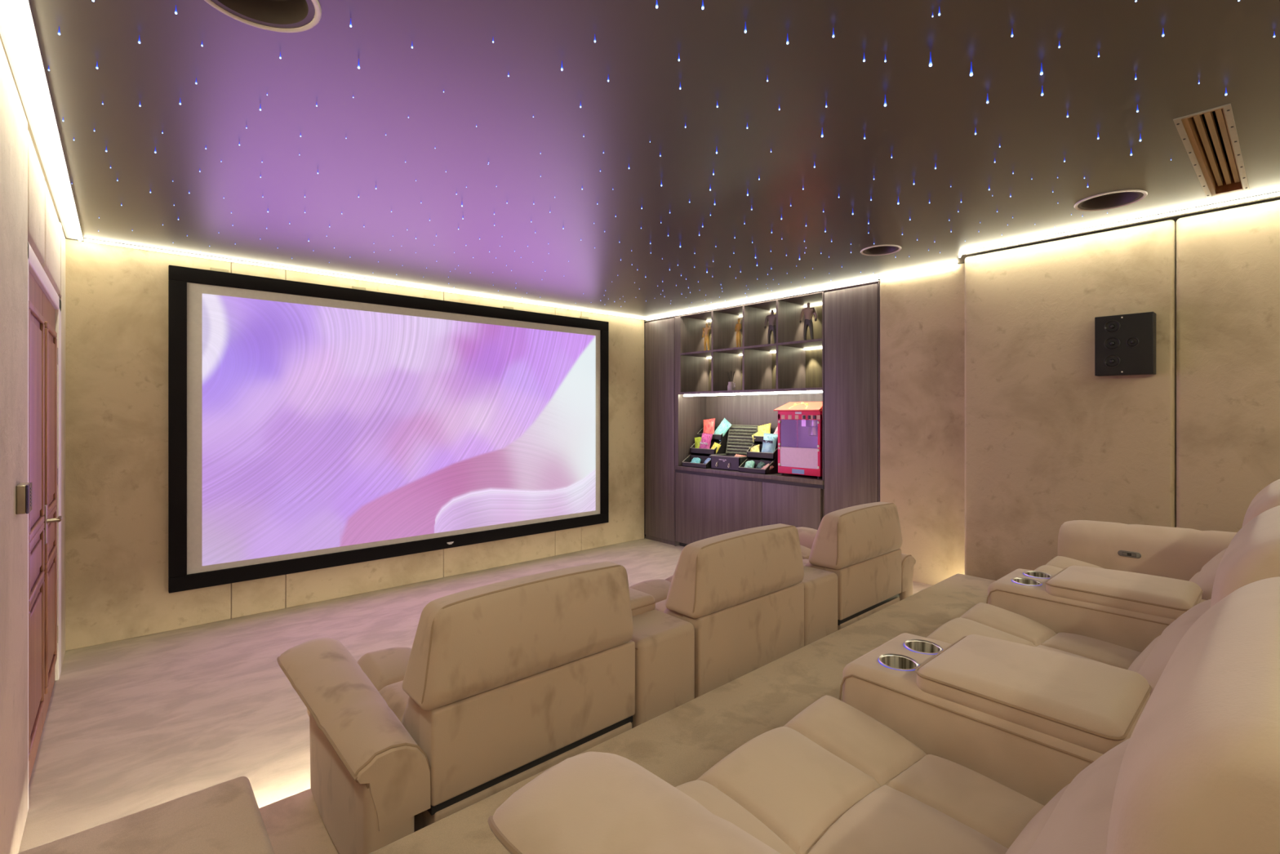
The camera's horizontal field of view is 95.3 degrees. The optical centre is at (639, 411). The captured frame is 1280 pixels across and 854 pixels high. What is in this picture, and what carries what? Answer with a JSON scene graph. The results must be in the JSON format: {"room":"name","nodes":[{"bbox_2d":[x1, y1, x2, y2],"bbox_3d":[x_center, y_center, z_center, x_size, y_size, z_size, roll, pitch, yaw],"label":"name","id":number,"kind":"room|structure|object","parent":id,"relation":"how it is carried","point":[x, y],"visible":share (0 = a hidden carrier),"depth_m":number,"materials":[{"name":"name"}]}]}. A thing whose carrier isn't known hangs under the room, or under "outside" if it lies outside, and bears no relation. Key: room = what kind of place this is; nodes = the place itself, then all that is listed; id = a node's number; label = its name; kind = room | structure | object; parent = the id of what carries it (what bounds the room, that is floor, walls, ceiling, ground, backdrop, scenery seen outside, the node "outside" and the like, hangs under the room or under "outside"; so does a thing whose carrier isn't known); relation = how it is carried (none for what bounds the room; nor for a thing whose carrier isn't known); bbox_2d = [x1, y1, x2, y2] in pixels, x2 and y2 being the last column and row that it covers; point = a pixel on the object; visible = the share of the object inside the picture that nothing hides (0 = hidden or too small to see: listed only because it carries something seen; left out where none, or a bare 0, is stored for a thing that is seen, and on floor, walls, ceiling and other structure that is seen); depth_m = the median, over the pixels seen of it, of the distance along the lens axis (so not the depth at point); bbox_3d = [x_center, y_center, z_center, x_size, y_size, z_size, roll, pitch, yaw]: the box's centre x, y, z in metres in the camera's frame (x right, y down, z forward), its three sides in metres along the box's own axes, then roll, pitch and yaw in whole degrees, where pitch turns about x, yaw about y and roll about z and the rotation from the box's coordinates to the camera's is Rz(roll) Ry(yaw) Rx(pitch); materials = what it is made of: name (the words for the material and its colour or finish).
{"room":"home theater","nodes":[
{"label":"home theater","id":0,"kind":"room"},
{"bbox_2d":[0,40,65,853],"bbox_3d":[-1.526,0.203,1.153,0.246,2.500,6.450,0,0,-42],"label":"wall","id":1,"kind":"structure","parent":0,"point":[28,213],"depth_m":1.87,"materials":[{"name":"paint"}]},
{"bbox_2d":[16,482,31,514],"bbox_3d":[-2.007,0.283,1.903,0.029,0.092,0.100,0,0,-42],"label":"keypad","id":2,"kind":"object","parent":1,"relation":"attached to","point":[24,490],"visible":1,"depth_m":1.87,"materials":[{"name":"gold metal"}]},
{"bbox_2d":[27,241,62,810],"bbox_3d":[-2.705,0.417,2.654,0.101,2.072,1.600,0,0,-42],"label":"door","id":3,"kind":"structure","parent":1,"relation":"in","point":[44,304],"depth_m":2.58,"materials":[{"name":"brown wood"}]},
{"bbox_2d":[17,776,274,853],"bbox_3d":[-1.169,1.180,1.343,0.537,0.184,0.660,0,0,-42],"label":"step","id":4,"kind":"structure","parent":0,"point":[225,817],"depth_m":1.51,"materials":[{"name":"carpet"}]},
{"bbox_2d":[18,536,684,853],"bbox_3d":[0.313,1.503,2.850,5.150,0.100,6.550,0,0,-42],"label":"floor","id":5,"kind":"structure","parent":0,"point":[133,725],"depth_m":2.90,"materials":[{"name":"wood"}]},
{"bbox_2d":[258,581,931,853],"bbox_3d":[0.385,1.303,2.727,4.695,0.060,0.870,0,0,-42],"label":"platform","id":6,"kind":"object","parent":5,"relation":"on","point":[294,824],"visible":0.02,"depth_m":1.80,"materials":[{"name":"carpet"}]},
{"bbox_2d":[276,560,635,853],"bbox_3d":[-0.650,0.910,2.094,0.995,0.726,0.864,0,0,-42],"label":"recliner","id":7,"kind":"object","parent":6,"relation":"on","point":[500,684],"visible":1,"depth_m":1.77,"materials":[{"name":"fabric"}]},
{"bbox_2d":[628,587,694,728],"bbox_3d":[-0.156,1.029,2.544,0.312,0.489,0.815,0,0,-42],"label":"console","id":8,"kind":"object","parent":6,"relation":"on","point":[664,643],"visible":0.18,"depth_m":2.25,"materials":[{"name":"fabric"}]},
{"bbox_2d":[628,587,655,616],"bbox_3d":[-0.165,0.826,2.556,0.302,0.084,0.395,0,0,-42],"label":"armrest","id":9,"kind":"object","parent":8,"relation":"on","point":[642,603],"depth_m":2.47,"materials":[{"name":"fabric"}]},
{"bbox_2d":[628,523,804,697],"bbox_3d":[0.260,0.910,2.881,0.779,0.726,0.834,0,0,-42],"label":"recliner","id":10,"kind":"object","parent":6,"relation":"on","point":[741,592],"visible":0.72,"depth_m":2.52,"materials":[{"name":"fabric"}]},
{"bbox_2d":[801,565,837,646],"bbox_3d":[0.662,1.029,3.270,0.320,0.489,0.815,0,0,-42],"label":"console","id":11,"kind":"object","parent":6,"relation":"on","point":[820,586],"visible":0.08,"depth_m":2.96,"materials":[{"name":"fabric"}]},
{"bbox_2d":[796,501,915,630],"bbox_3d":[1.145,0.910,3.686,0.977,0.726,0.865,0,0,-42],"label":"recliner","id":12,"kind":"object","parent":6,"relation":"on","point":[860,544],"visible":0.49,"depth_m":3.25,"materials":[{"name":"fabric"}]},
{"bbox_2d":[644,316,679,546],"bbox_3d":[0.393,0.215,6.627,0.480,2.476,0.492,0,0,-42],"label":"tall cabinet","id":13,"kind":"object","parent":5,"relation":"on","point":[660,334],"visible":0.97,"depth_m":6.46,"materials":[{"name":"brown wood"}]},
{"bbox_2d":[674,466,824,546],"bbox_3d":[1.138,1.020,5.769,0.482,0.865,1.776,0,0,-42],"label":"base cabinet","id":14,"kind":"object","parent":5,"relation":"on","point":[710,502],"visible":0.63,"depth_m":5.63,"materials":[{"name":"brown wood"}]},
{"bbox_2d":[674,466,824,484],"bbox_3d":[1.138,0.607,5.769,0.482,0.037,1.776,0,0,-42],"label":"countertop","id":15,"kind":"structure","parent":14,"relation":"on","point":[786,477],"depth_m":5.40,"materials":[{"name":"brown wood"}]},
{"bbox_2d":[682,426,728,468],"bbox_3d":[0.698,0.378,6.221,0.361,0.420,0.351,0,0,-42],"label":"stand","id":16,"kind":"object","parent":15,"relation":"on","point":[703,454],"visible":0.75,"depth_m":6.17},
{"bbox_2d":[690,457,701,463],"bbox_3d":[0.596,0.536,6.222,0.138,0.096,0.094,0,0,41],"label":"snack bag","id":17,"kind":"object","parent":16,"relation":"in","point":[694,460],"visible":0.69,"depth_m":6.20,"materials":[{"name":"plastic"}]},
{"bbox_2d":[682,454,711,468],"bbox_3d":[0.610,0.530,6.144,0.125,0.115,0.345,0,0,-42],"label":"tray","id":18,"kind":"object","parent":16,"relation":"on","point":[686,462],"depth_m":6.15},
{"bbox_2d":[694,436,701,448],"bbox_3d":[0.646,0.359,6.337,0.146,0.178,0.060,0,0,36],"label":"snack bag","id":19,"kind":"object","parent":16,"relation":"in","point":[697,440],"visible":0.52,"depth_m":6.33,"materials":[{"name":"plastic"}]},
{"bbox_2d":[689,441,719,454],"bbox_3d":[0.698,0.390,6.222,0.110,0.125,0.345,0,0,-42],"label":"tray","id":20,"kind":"object","parent":16,"relation":"on","point":[694,451],"depth_m":6.19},
{"bbox_2d":[699,432,712,448],"bbox_3d":[0.700,0.338,6.233,0.078,0.207,0.157,0,0,-37],"label":"snack bag","id":21,"kind":"object","parent":16,"relation":"in","point":[706,438],"visible":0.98,"depth_m":6.21,"materials":[{"name":"plastic"}]},
{"bbox_2d":[702,455,711,463],"bbox_3d":[0.728,0.523,6.104,0.088,0.117,0.137,0,0,-33],"label":"snack bag","id":22,"kind":"object","parent":16,"relation":"in","point":[707,460],"visible":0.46,"depth_m":6.10,"materials":[{"name":"blue plastic"}]},
{"bbox_2d":[702,417,715,434],"bbox_3d":[0.751,0.186,6.353,0.178,0.223,0.086,0,0,38],"label":"snack bag","id":23,"kind":"object","parent":16,"relation":"in","point":[708,424],"visible":0.83,"depth_m":6.33,"materials":[{"name":"red plastic"}]},
{"bbox_2d":[697,427,723,439],"bbox_3d":[0.781,0.240,6.295,0.110,0.125,0.345,0,0,-42],"label":"tray","id":24,"kind":"object","parent":16,"relation":"on","point":[715,437],"depth_m":6.21,"materials":[{"name":"black wood"}]},
{"bbox_2d":[711,442,720,453],"bbox_3d":[0.788,0.389,6.117,0.070,0.127,0.126,0,0,-33],"label":"snack bag","id":25,"kind":"object","parent":16,"relation":"in","point":[715,444],"visible":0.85,"depth_m":6.10,"materials":[{"name":"yellow plastic"}]},
{"bbox_2d":[713,417,731,440],"bbox_3d":[0.874,0.194,6.201,0.102,0.248,0.239,0,0,-26],"label":"snack bag","id":26,"kind":"object","parent":16,"relation":"in","point":[725,425],"visible":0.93,"depth_m":6.17,"materials":[{"name":"plastic"}]},
{"bbox_2d":[710,424,758,471],"bbox_3d":[0.957,0.365,5.927,0.322,0.444,0.376,0,0,-42],"label":"display stand","id":27,"kind":"object","parent":15,"relation":"on","point":[740,439],"visible":0.89,"depth_m":5.95,"materials":[{"name":"wood"}]},
{"bbox_2d":[675,390,824,479],"bbox_3d":[1.144,0.204,5.774,0.467,0.767,1.776,0,0,-42],"label":"niche","id":28,"kind":"object","parent":15,"relation":"on","point":[691,411],"visible":0.29,"depth_m":6.26,"materials":[{"name":"brown wood"}]},
{"bbox_2d":[675,291,824,395],"bbox_3d":[1.144,-0.598,5.774,0.467,0.838,1.776,0,0,-42],"label":"shelf unit","id":29,"kind":"object","parent":28,"relation":"on","point":[793,363],"visible":0.83,"depth_m":5.77,"materials":[{"name":"brown wood"}]},
{"bbox_2d":[702,323,711,351],"bbox_3d":[0.709,-0.775,6.195,0.100,0.311,0.170,0,0,-42],"label":"figurine","id":30,"kind":"object","parent":29,"relation":"on","point":[706,330],"visible":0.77,"depth_m":6.18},
{"bbox_2d":[727,370,735,390],"bbox_3d":[0.927,-0.305,5.892,0.096,0.203,0.076,0,0,28],"label":"reed diffuser","id":31,"kind":"object","parent":29,"relation":"on","point":[731,386],"visible":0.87,"depth_m":5.87,"materials":[{"name":"white plastic"}]},
{"bbox_2d":[727,382,734,390],"bbox_3d":[0.921,-0.249,5.895,0.076,0.092,0.076,0,0,-42],"label":"pot","id":32,"kind":"object","parent":31,"relation":"on","point":[731,386],"depth_m":5.87,"materials":[{"name":"ceramic"}]},
{"bbox_2d":[734,318,741,346],"bbox_3d":[0.996,-0.779,5.901,0.100,0.318,0.150,0,0,-42],"label":"figurine","id":33,"kind":"object","parent":29,"relation":"on","point":[738,326],"visible":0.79,"depth_m":5.89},
{"bbox_2d":[683,391,822,396],"bbox_3d":[1.029,-0.165,5.630,0.014,0.014,1.680,0,0,-42],"label":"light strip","id":34,"kind":"object","parent":29,"relation":"attached to","point":[813,391],"visible":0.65,"depth_m":5.52,"materials":[{"name":"white plastic"}]},
{"bbox_2d":[764,310,776,343],"bbox_3d":[1.268,-0.797,5.595,0.048,0.350,0.177,0,0,-42],"label":"figurine","id":35,"kind":"object","parent":29,"relation":"on","point":[771,317],"visible":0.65,"depth_m":5.58,"materials":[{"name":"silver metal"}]},
{"bbox_2d":[800,302,817,340],"bbox_3d":[1.530,-0.804,5.299,0.052,0.365,0.179,0,0,-42],"label":"figurine","id":36,"kind":"object","parent":29,"relation":"on","point":[808,312],"visible":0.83,"depth_m":5.28,"materials":[{"name":"brown plastic"}]},
{"bbox_2d":[738,427,777,474],"bbox_3d":[1.195,0.378,5.660,0.361,0.420,0.321,0,0,-42],"label":"stand","id":37,"kind":"object","parent":15,"relation":"on","point":[755,456],"visible":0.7,"depth_m":5.61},
{"bbox_2d":[744,460,755,467],"bbox_3d":[1.066,0.530,5.680,0.116,0.109,0.097,0,0,36],"label":"snack bag","id":38,"kind":"object","parent":37,"relation":"in","point":[750,464],"visible":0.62,"depth_m":5.66,"materials":[{"name":"green plastic"}]},
{"bbox_2d":[749,444,759,452],"bbox_3d":[1.129,0.391,5.754,0.144,0.132,0.073,0,0,36],"label":"snack bag","id":39,"kind":"object","parent":37,"relation":"in","point":[756,448],"visible":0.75,"depth_m":5.74,"materials":[{"name":"yellow plastic"}]},
{"bbox_2d":[751,431,759,439],"bbox_3d":[1.159,0.255,5.818,0.111,0.108,0.048,0,0,32],"label":"snack bag","id":40,"kind":"object","parent":37,"relation":"in","point":[757,433],"visible":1,"depth_m":5.81,"materials":[{"name":"plastic"}]},
{"bbox_2d":[738,459,773,474],"bbox_3d":[1.108,0.530,5.583,0.125,0.115,0.315,0,0,-42],"label":"tray","id":41,"kind":"object","parent":37,"relation":"on","point":[741,468],"depth_m":5.55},
{"bbox_2d":[755,458,768,468],"bbox_3d":[1.172,0.519,5.607,0.086,0.110,0.106,0,0,-37],"label":"snack bag","id":42,"kind":"object","parent":37,"relation":"in","point":[761,464],"visible":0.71,"depth_m":5.59,"materials":[{"name":"plastic"}]},
{"bbox_2d":[746,444,777,458],"bbox_3d":[1.196,0.390,5.661,0.110,0.125,0.315,0,0,-42],"label":"tray","id":43,"kind":"object","parent":37,"relation":"on","point":[750,455],"depth_m":5.62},
{"bbox_2d":[757,422,770,435],"bbox_3d":[1.235,0.211,5.806,0.182,0.188,0.085,0,0,40],"label":"snack bag","id":44,"kind":"object","parent":37,"relation":"in","point":[766,428],"visible":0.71,"depth_m":5.79,"materials":[{"name":"yellow plastic"}]},
{"bbox_2d":[753,429,777,442],"bbox_3d":[1.278,0.240,5.734,0.110,0.125,0.315,0,0,-42],"label":"tray","id":45,"kind":"object","parent":37,"relation":"on","point":[757,438],"depth_m":5.77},
{"bbox_2d":[761,463,773,470],"bbox_3d":[1.201,0.536,5.501,0.104,0.087,0.084,0,0,-5],"label":"snack bag","id":46,"kind":"object","parent":37,"relation":"in","point":[767,464],"visible":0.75,"depth_m":5.49,"materials":[{"name":"plastic"}]},
{"bbox_2d":[761,432,777,453],"bbox_3d":[1.240,0.327,5.602,0.079,0.230,0.172,0,0,-36],"label":"snack bag","id":47,"kind":"object","parent":37,"relation":"in","point":[769,442],"visible":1,"depth_m":5.58,"materials":[{"name":"blue plastic"}]},
{"bbox_2d":[773,426,777,434],"bbox_3d":[1.368,0.212,5.658,0.087,0.204,0.208,0,0,-35],"label":"snack bag","id":48,"kind":"object","parent":37,"relation":"in","point":[776,428],"visible":0.09,"depth_m":5.68,"materials":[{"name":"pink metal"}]},
{"bbox_2d":[773,401,822,479],"bbox_3d":[1.510,0.252,5.305,0.332,0.672,0.470,0,0,-42],"label":"machine","id":49,"kind":"object","parent":15,"relation":"on","point":[800,424],"visible":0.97,"depth_m":5.25,"materials":[{"name":"red plastic"}]},
{"bbox_2d":[808,426,817,435],"bbox_3d":[1.576,0.180,5.232,0.132,0.084,0.132,0,0,-42],"label":"kettle","id":50,"kind":"object","parent":49,"relation":"on","point":[812,430],"depth_m":5.18,"materials":[{"name":"metal"}]},
{"bbox_2d":[809,419,817,426],"bbox_3d":[1.576,0.105,5.232,0.104,0.055,0.104,0,0,-42],"label":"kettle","id":51,"kind":"object","parent":49,"relation":"attached to","point":[812,422],"depth_m":5.19,"materials":[{"name":"metal"}]},
{"bbox_2d":[824,281,879,515],"bbox_3d":[1.898,0.215,4.928,0.480,2.476,0.487,0,0,-42],"label":"tall cabinet","id":52,"kind":"object","parent":5,"relation":"on","point":[851,313],"visible":0.57,"depth_m":4.76,"materials":[{"name":"brown wood"}]},
{"bbox_2d":[644,280,879,321],"bbox_3d":[1.132,-1.026,5.768,0.454,0.004,2.758,0,0,-42],"label":"strip","id":53,"kind":"object","parent":52,"relation":"attached to","point":[878,280],"visible":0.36,"depth_m":5.37,"materials":[{"name":"white plastic"}]},
{"bbox_2d":[65,238,645,650],"bbox_3d":[-1.741,0.203,5.205,5.200,2.500,0.200,0,0,-42],"label":"wall","id":54,"kind":"structure","parent":0,"point":[117,576],"depth_m":3.78,"materials":[{"name":"paint"}]},
{"bbox_2d":[168,265,608,593],"bbox_3d":[-1.723,0.103,5.051,3.670,2.175,0.052,0,0,-42],"label":"projection screen","id":55,"kind":"object","parent":54,"relation":"attached to","point":[312,426],"visible":1,"depth_m":4.63,"materials":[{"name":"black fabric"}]},
{"bbox_2d":[0,0,1279,320],"bbox_3d":[0.332,-1.157,2.867,5.200,0.220,6.550,0,0,-42],"label":"ceiling","id":56,"kind":"structure","parent":0,"point":[931,117],"depth_m":2.14,"materials":[{"name":"paint"}]},
{"bbox_2d":[0,0,83,241],"bbox_3d":[-1.389,-1.038,1.241,0.074,0.015,6.160,0,0,-42],"label":"led strip","id":57,"kind":"object","parent":56,"relation":"attached to","point":[17,28],"visible":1,"depth_m":1.95,"materials":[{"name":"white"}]},
{"bbox_2d":[204,0,321,32],"bbox_3d":[-0.964,-1.104,1.464,0.290,0.126,0.290,0,0,-42],"label":"ceiling speaker","id":58,"kind":"object","parent":56,"relation":"attached to","point":[275,15],"visible":1,"depth_m":1.56,"materials":[{"name":"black plastic"}]},
{"bbox_2d":[84,238,646,319],"bbox_3d":[-1.669,-1.038,5.083,4.594,0.015,0.077,0,0,-42],"label":"led strip","id":59,"kind":"object","parent":56,"relation":"attached to","point":[85,239],"visible":1,"depth_m":4.41,"materials":[{"name":"white plastic"}]},
{"bbox_2d":[645,277,877,319],"bbox_3d":[0.971,-1.038,5.591,0.027,0.015,2.700,0,0,-42],"label":"led strip","id":60,"kind":"object","parent":56,"relation":"attached to","point":[875,278],"visible":1,"depth_m":5.32,"materials":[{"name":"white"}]},
{"bbox_2d":[860,244,901,255],"bbox_3d":[1.563,-1.104,3.792,0.248,0.126,0.248,0,0,-42],"label":"ceiling speaker","id":61,"kind":"object","parent":56,"relation":"attached to","point":[879,250],"visible":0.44,"depth_m":3.86,"materials":[{"name":"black plastic"}]},
{"bbox_2d":[878,262,958,279],"bbox_3d":[2.059,-1.038,4.345,0.030,0.015,0.570,0,0,-42],"label":"led strip","id":62,"kind":"object","parent":56,"relation":"attached to","point":[956,264],"visible":1,"depth_m":4.33,"materials":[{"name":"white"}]},
{"bbox_2d":[928,52,932,66],"bbox_3d":[0.847,-1.025,1.701,0.009,0.043,0.009,0,0,-42],"label":"light","id":63,"kind":"object","parent":56,"relation":"attached to","point":[930,63],"visible":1,"depth_m":1.70,"materials":[{"name":"blue"}]},
{"bbox_2d":[969,62,973,76],"bbox_3d":[0.993,-1.025,1.749,0.009,0.043,0.009,0,0,-42],"label":"light","id":64,"kind":"object","parent":56,"relation":"attached to","point":[971,72],"visible":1,"depth_m":1.75,"materials":[{"name":"blue"}]},
{"bbox_2d":[1040,63,1043,75],"bbox_3d":[1.207,-1.028,1.754,0.008,0.036,0.008,0,0,-42],"label":"recessed light","id":65,"kind":"object","parent":56,"relation":"in","point":[1041,72],"visible":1,"depth_m":1.75,"materials":[{"name":"blue"}]},
{"bbox_2d":[1073,189,1147,211],"bbox_3d":[2.334,-1.104,2.900,0.286,0.126,0.286,0,0,-42],"label":"ceiling speaker","id":66,"kind":"object","parent":56,"relation":"attached to","point":[1115,199],"visible":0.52,"depth_m":2.96,"materials":[{"name":"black plastic"}]},
{"bbox_2d":[959,191,1279,257],"bbox_3d":[3.026,-1.038,2.873,0.097,0.015,2.745,0,0,-42],"label":"led strip","id":67,"kind":"object","parent":56,"relation":"attached to","point":[1277,194],"visible":1,"depth_m":3.20,"materials":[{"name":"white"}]},
{"bbox_2d":[1173,103,1249,198],"bbox_3d":[2.395,-1.123,2.424,1.160,0.164,0.145,0,0,-42],"label":"ceiling vent","id":68,"kind":"object","parent":56,"relation":"in","point":[1209,137],"visible":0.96,"depth_m":2.40,"materials":[{"name":"wood"}]},
{"bbox_2d":[368,573,995,853],"bbox_3d":[1.390,1.210,1.419,4.467,0.245,2.780,0,0,-42],"label":"platform","id":69,"kind":"object","parent":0,"point":[681,744],"visible":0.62,"depth_m":2.12,"materials":[{"name":"carpet"}]},
{"bbox_2d":[487,576,1279,853],"bbox_3d":[0.441,0.669,0.872,1.019,0.838,1.017,0,0,-42],"label":"recliner","id":70,"kind":"object","parent":69,"relation":"on","point":[1197,771],"visible":1,"depth_m":0.84,"materials":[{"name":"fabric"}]},
{"bbox_2d":[838,632,1151,805],"bbox_3d":[0.932,0.844,1.371,0.366,0.489,0.815,0,0,-42],"label":"console","id":71,"kind":"object","parent":69,"relation":"on","point":[1028,719],"visible":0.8,"depth_m":1.31,"materials":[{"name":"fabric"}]},
{"bbox_2d":[916,634,1150,754],"bbox_3d":[0.923,0.641,1.383,0.356,0.084,0.395,0,0,-42],"label":"cushion","id":72,"kind":"object","parent":71,"relation":"on","point":[1057,702],"depth_m":1.29,"materials":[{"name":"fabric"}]},
{"bbox_2d":[986,565,1205,652],"bbox_3d":[1.749,0.844,2.095,0.350,0.489,0.815,0,0,-42],"label":"console","id":73,"kind":"object","parent":69,"relation":"on","point":[1129,610],"visible":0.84,"depth_m":2.05,"materials":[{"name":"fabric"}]},
{"bbox_2d":[1045,565,1201,619],"bbox_3d":[1.740,0.641,2.107,0.340,0.084,0.395,0,0,-42],"label":"cushion","id":74,"kind":"object","parent":73,"relation":"on","point":[1128,595],"depth_m":2.02,"materials":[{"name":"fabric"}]},
{"bbox_2d":[926,505,1279,695],"bbox_3d":[1.373,0.669,1.699,0.725,0.838,1.000,0,0,-42],"label":"recliner","id":75,"kind":"object","parent":69,"relation":"on","point":[1253,553],"visible":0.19,"depth_m":1.64,"materials":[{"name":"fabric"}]},
{"bbox_2d":[1033,479,1279,599],"bbox_3d":[2.293,0.669,2.513,1.016,0.838,1.022,0,0,-42],"label":"recliner","id":76,"kind":"object","parent":69,"relation":"on","point":[1193,555],"visible":0.18,"depth_m":2.74,"materials":[{"name":"fabric"}]},
{"bbox_2d":[880,200,1279,585],"bbox_3d":[3.063,0.203,3.268,0.480,2.500,3.528,0,0,-42],"label":"wall","id":77,"kind":"structure","parent":0,"point":[999,430],"depth_m":3.48,"materials":[{"name":"paint"}]},
{"bbox_2d":[1094,311,1155,376],"bbox_3d":[2.693,-0.367,3.243,0.106,0.332,0.252,0,0,-42],"label":"wall speaker","id":78,"kind":"object","parent":77,"relation":"attached to","point":[1125,344],"visible":1,"depth_m":3.21,"materials":[{"name":"black plastic"}]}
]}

